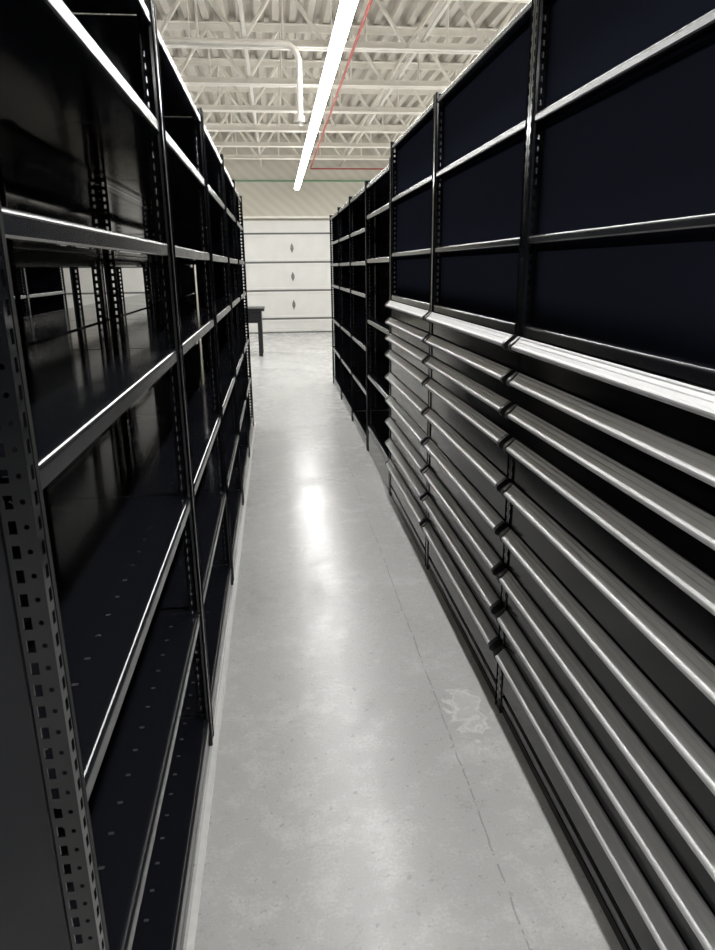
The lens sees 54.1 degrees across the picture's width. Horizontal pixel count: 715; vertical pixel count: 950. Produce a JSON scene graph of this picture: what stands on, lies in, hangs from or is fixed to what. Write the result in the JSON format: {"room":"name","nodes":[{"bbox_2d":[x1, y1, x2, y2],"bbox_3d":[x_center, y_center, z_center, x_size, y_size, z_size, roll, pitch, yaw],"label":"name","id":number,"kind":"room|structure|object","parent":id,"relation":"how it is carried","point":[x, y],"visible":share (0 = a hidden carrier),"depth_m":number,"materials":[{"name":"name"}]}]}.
{"room":"warehouse storage aisle","nodes":[
{"label":"warehouse storage aisle","id":0,"kind":"room"},
{"bbox_2d":[194,135,395,292],"bbox_3d":[-3.360,-5.533,16.201,11.200,4.650,0.150,-2,17,-6],"label":"wall","id":1,"kind":"structure","parent":0,"point":[258,198],"depth_m":16.02,"materials":[{"name":"beige paint"}]},
{"bbox_2d":[60,268,147,308],"bbox_3d":[-6.438,-4.444,16.002,3.530,2.540,0.072,-2,17,-6],"label":"door","id":2,"kind":"structure","parent":1,"relation":"in","point":[133,281],"depth_m":16.09,"materials":[{"name":"white metal"}]},
{"bbox_2d":[239,216,330,218],"bbox_3d":[-1.138,-5.963,16.193,3.770,0.050,0.115,-2,17,-6],"label":"trim","id":3,"kind":"structure","parent":1,"relation":"attached to","point":[244,217],"depth_m":16.10,"materials":[{"name":"white paint"}]},
{"bbox_2d":[240,221,333,333],"bbox_3d":[-1.123,-4.670,16.565,3.530,2.540,0.072,-2,17,-6],"label":"door","id":4,"kind":"structure","parent":1,"relation":"in","point":[295,295],"depth_m":16.48,"materials":[{"name":"white metal"}]},
{"bbox_2d":[235,180,371,181],"bbox_3d":[-3.362,-6.634,15.778,11.198,0.034,0.036,-2,17,-6],"label":"pipe","id":5,"kind":"object","parent":1,"relation":"attached to","point":[235,180],"visible":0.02,"depth_m":16.00,"materials":[{"name":"white metal"}]},
{"bbox_2d":[73,0,526,139],"bbox_3d":[-2.059,-4.228,4.435,11.201,0.077,23.300,-2,17,-6],"label":"ceiling","id":6,"kind":"structure","parent":0,"point":[402,12],"depth_m":9.15,"materials":[{"name":"beige paint"}]},
{"bbox_2d":[172,57,470,114],"bbox_3d":[-2.659,-5.375,9.640,11.160,0.640,0.144,-2,17,-6],"label":"joist","id":7,"kind":"object","parent":6,"relation":"attached to","point":[215,62],"visible":0.27,"depth_m":9.84,"materials":[{"name":"white paint"}]},
{"bbox_3d":[-0.796,-0.724,-6.081,11.160,0.640,0.144,-2,17,-6],"label":"joist","id":8,"kind":"object","parent":6,"relation":"attached to","visible":0},
{"bbox_2d":[237,0,261,166],"bbox_3d":[-0.860,-3.707,4.731,0.040,0.040,23.260,-2,17,-6],"label":"bridging angle","id":9,"kind":"object","parent":8,"relation":"attached to","point":[240,5],"visible":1,"depth_m":7.68,"materials":[{"name":"white paint"}]},
{"bbox_2d":[310,0,384,169],"bbox_3d":[1.883,-3.644,4.825,3.334,0.028,22.804,-2,17,-6],"label":"pipe","id":10,"kind":"object","parent":8,"relation":"hanging from","point":[370,1],"visible":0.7,"depth_m":8.43,"materials":[{"name":"red metal"}]},
{"bbox_2d":[340,0,450,166],"bbox_3d":[0.928,-3.784,4.921,0.040,0.040,23.260,-2,17,-6],"label":"bridging angle","id":11,"kind":"object","parent":8,"relation":"attached to","point":[445,4],"visible":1,"depth_m":7.79,"materials":[{"name":"white paint"}]},
{"bbox_2d":[180,332,623,949],"bbox_3d":[-2.012,-0.048,5.678,11.200,0.100,23.300,-2,17,-6],"label":"floor","id":12,"kind":"structure","parent":0,"point":[372,790],"depth_m":2.26,"materials":[{"name":"concrete"}]},
{"bbox_2d":[0,477,20,527],"bbox_3d":[-1.113,0.061,1.364,0.455,2.130,1.221,-2,17,-6],"label":"shelving unit","id":13,"kind":"object","parent":12,"relation":"on","point":[8,505],"visible":0.02,"depth_m":1.89,"materials":[{"name":"black metal"}]},
{"bbox_2d":[10,268,30,318],"bbox_3d":[-3.164,-1.251,5.855,0.455,2.130,1.221,-2,17,-6],"label":"shelving unit","id":14,"kind":"object","parent":12,"relation":"on","point":[23,297],"visible":0.16,"depth_m":6.37,"materials":[{"name":"black metal"}]},
{"bbox_2d":[21,268,67,315],"bbox_3d":[-3.302,-1.595,7.017,0.455,2.130,1.221,-2,17,-6],"label":"shelving unit","id":15,"kind":"object","parent":12,"relation":"on","point":[45,291],"visible":0.15,"depth_m":7.51,"materials":[{"name":"black metal"}]},
{"bbox_2d":[9,258,125,500],"bbox_3d":[-1.251,-0.283,2.526,0.455,2.130,1.221,-2,17,-6],"label":"shelving unit","id":16,"kind":"object","parent":12,"relation":"on","point":[37,332],"visible":0.04,"depth_m":2.69,"materials":[{"name":"black metal"}]},
{"bbox_2d":[16,262,159,420],"bbox_3d":[-1.389,-0.627,3.689,0.455,2.130,1.221,-2,17,-6],"label":"shelving unit","id":17,"kind":"object","parent":12,"relation":"on","point":[76,313],"visible":0.1,"depth_m":3.70,"materials":[{"name":"black metal"}]},
{"bbox_2d":[0,0,212,949],"bbox_3d":[-0.643,0.048,1.389,0.455,2.130,1.271,-2,17,-6],"label":"shelving unit","id":18,"kind":"object","parent":12,"relation":"on","point":[103,777],"visible":1,"depth_m":1.27,"materials":[{"name":"black metal"}]},
{"bbox_2d":[0,2,233,737],"bbox_3d":[-0.784,-0.303,2.576,0.455,2.130,1.221,-2,17,-6],"label":"shelving unit","id":19,"kind":"object","parent":12,"relation":"on","point":[52,169],"visible":0.53,"depth_m":2.36,"materials":[{"name":"black metal"}]},
{"bbox_2d":[73,263,178,415],"bbox_3d":[-1.526,-0.971,4.851,0.455,2.130,1.221,-2,17,-6],"label":"shelving unit","id":20,"kind":"object","parent":12,"relation":"on","point":[123,301],"visible":0.09,"depth_m":4.66,"materials":[{"name":"black metal"}]},
{"bbox_2d":[117,264,199,355],"bbox_3d":[-1.664,-1.315,6.013,0.455,2.130,1.221,-2,17,-6],"label":"shelving unit","id":21,"kind":"object","parent":12,"relation":"on","point":[189,269],"visible":0.09,"depth_m":6.48,"materials":[{"name":"black metal"}]},
{"bbox_2d":[99,110,243,581],"bbox_3d":[-0.921,-0.647,3.738,0.455,2.130,1.221,-2,17,-6],"label":"shelving unit","id":22,"kind":"object","parent":12,"relation":"on","point":[130,202],"visible":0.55,"depth_m":3.64,"materials":[{"name":"black metal"}]},
{"bbox_2d":[149,156,249,497],"bbox_3d":[-1.059,-0.991,4.901,0.455,2.130,1.221,-2,17,-6],"label":"shelving unit","id":23,"kind":"object","parent":12,"relation":"on","point":[197,364],"visible":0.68,"depth_m":5.08,"materials":[{"name":"black metal"}]},
{"bbox_2d":[177,180,253,446],"bbox_3d":[-1.197,-1.335,6.063,0.455,2.130,1.221,-2,17,-6],"label":"shelving unit","id":24,"kind":"object","parent":12,"relation":"on","point":[191,236],"visible":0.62,"depth_m":6.44,"materials":[{"name":"black metal"}]},
{"bbox_2d":[186,422,255,949],"bbox_3d":[-0.664,0.389,3.972,0.017,0.006,6.500,-2,17,-6],"label":"trim","id":25,"kind":"structure","parent":12,"relation":"on","point":[203,842],"depth_m":2.21,"materials":[{"name":"grey metal"}]},
{"bbox_2d":[244,306,264,355],"bbox_3d":[-2.200,-2.564,12.520,1.100,0.830,0.700,-2,17,-6],"label":"work table","id":26,"kind":"object","parent":12,"relation":"on","point":[254,312],"visible":0.38,"depth_m":12.21,"materials":[{"name":"black metal"}]},
{"bbox_2d":[329,207,377,396],"bbox_3d":[-0.050,-2.097,8.586,0.455,2.130,1.221,-2,17,-6],"label":"shelving unit","id":27,"kind":"object","parent":12,"relation":"on","point":[359,215],"visible":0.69,"depth_m":9.00,"materials":[{"name":"black metal"}]},
{"bbox_2d":[338,200,394,419],"bbox_3d":[0.087,-1.754,7.424,0.455,2.130,1.221,-2,17,-6],"label":"shelving unit","id":28,"kind":"object","parent":12,"relation":"on","point":[380,363],"visible":0.6,"depth_m":7.59,"materials":[{"name":"black metal"}]},
{"bbox_2d":[349,185,394,449],"bbox_3d":[0.225,-1.410,6.262,0.455,2.130,1.221,-2,17,-6],"label":"shelving unit","id":29,"kind":"object","parent":12,"relation":"on","point":[378,192],"visible":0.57,"depth_m":6.52,"materials":[{"name":"black metal"}]},
{"bbox_2d":[365,157,394,494],"bbox_3d":[0.363,-1.066,5.099,0.455,2.130,1.221,-2,17,-6],"label":"shelving unit","id":30,"kind":"object","parent":12,"relation":"on","point":[376,433],"visible":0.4,"depth_m":5.39,"materials":[{"name":"black metal"}]},
{"bbox_2d":[385,94,441,565],"bbox_3d":[0.484,-0.759,3.924,0.488,2.210,1.221,-2,17,-6],"label":"shelving unit","id":31,"kind":"object","parent":12,"relation":"on","point":[410,303],"visible":0.4,"depth_m":3.83,"materials":[{"name":"black metal"}]},
{"bbox_2d":[421,0,546,707],"bbox_3d":[0.622,-0.415,2.761,0.488,2.210,1.221,-2,17,-6],"label":"shelving unit","id":32,"kind":"object","parent":12,"relation":"on","point":[484,132],"visible":0.35,"depth_m":2.58,"materials":[{"name":"black metal"}]},
{"bbox_2d":[493,0,714,949],"bbox_3d":[0.766,-0.056,1.547,0.488,2.210,1.331,-2,17,-6],"label":"shelving unit","id":33,"kind":"object","parent":12,"relation":"on","point":[605,656],"visible":1,"depth_m":1.52,"materials":[{"name":"black metal"}]},
{"bbox_3d":[3.602,-2.469,5.626,0.150,4.650,23.600,-2,17,-6],"label":"wall","id":34,"kind":"structure","parent":0,"visible":0},
{"bbox_2d":[78,0,527,54],"bbox_3d":[-2.320,-4.530,6.781,11.160,0.640,0.144,-2,17,-6],"label":"joist","id":35,"kind":"object","parent":34,"relation":"attached to","point":[320,44],"visible":0.26,"depth_m":7.08,"materials":[{"name":"white paint"}]},
{"bbox_2d":[205,123,409,159],"bbox_3d":[-3.167,-6.644,13.927,11.160,0.640,0.144,-2,17,-6],"label":"joist","id":36,"kind":"object","parent":34,"relation":"attached to","point":[297,156],"visible":0.26,"depth_m":14.16,"materials":[{"name":"white paint"}]},
{"bbox_2d":[185,85,445,132],"bbox_3d":[-2.828,-5.798,11.069,11.160,0.640,0.144,-2,17,-6],"label":"joist","id":37,"kind":"object","parent":34,"relation":"attached to","point":[223,89],"visible":0.21,"depth_m":11.27,"materials":[{"name":"white paint"}]},
{"bbox_2d":[211,112,419,147],"bbox_3d":[-2.998,-6.221,12.498,11.160,0.640,0.144,-2,17,-6],"label":"joist","id":38,"kind":"object","parent":34,"relation":"attached to","point":[299,144],"visible":0.1,"depth_m":12.74,"materials":[{"name":"white paint"}]},
{"bbox_2d":[156,20,497,88],"bbox_3d":[-2.490,-4.953,8.211,11.160,0.640,0.144,-2,17,-6],"label":"joist","id":39,"kind":"object","parent":34,"relation":"attached to","point":[204,26],"visible":0.4,"depth_m":8.42,"materials":[{"name":"white paint"}]},
{"bbox_2d":[446,0,530,2],"bbox_3d":[-2.151,-4.107,5.352,11.160,0.640,0.144,-2,17,-6],"label":"joist","id":40,"kind":"object","parent":34,"relation":"attached to","point":[514,1],"visible":0.02,"depth_m":5.84,"materials":[{"name":"white paint"}]},
{"bbox_2d":[162,1,304,126],"bbox_3d":[-4.077,-3.251,5.377,7.303,0.975,0.068,-2,17,-6],"label":"conduit","id":41,"kind":"object","parent":40,"relation":"hanging from","point":[300,117],"visible":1,"depth_m":5.67,"materials":[{"name":"white metal"}]},
{"bbox_2d":[294,0,357,189],"bbox_3d":[-0.178,-3.551,5.436,0.106,0.514,20.000,-2,17,-6],"label":"linear light","id":42,"kind":"object","parent":40,"relation":"hanging from","point":[346,8],"visible":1,"depth_m":5.96,"materials":[{"name":"white plastic"}]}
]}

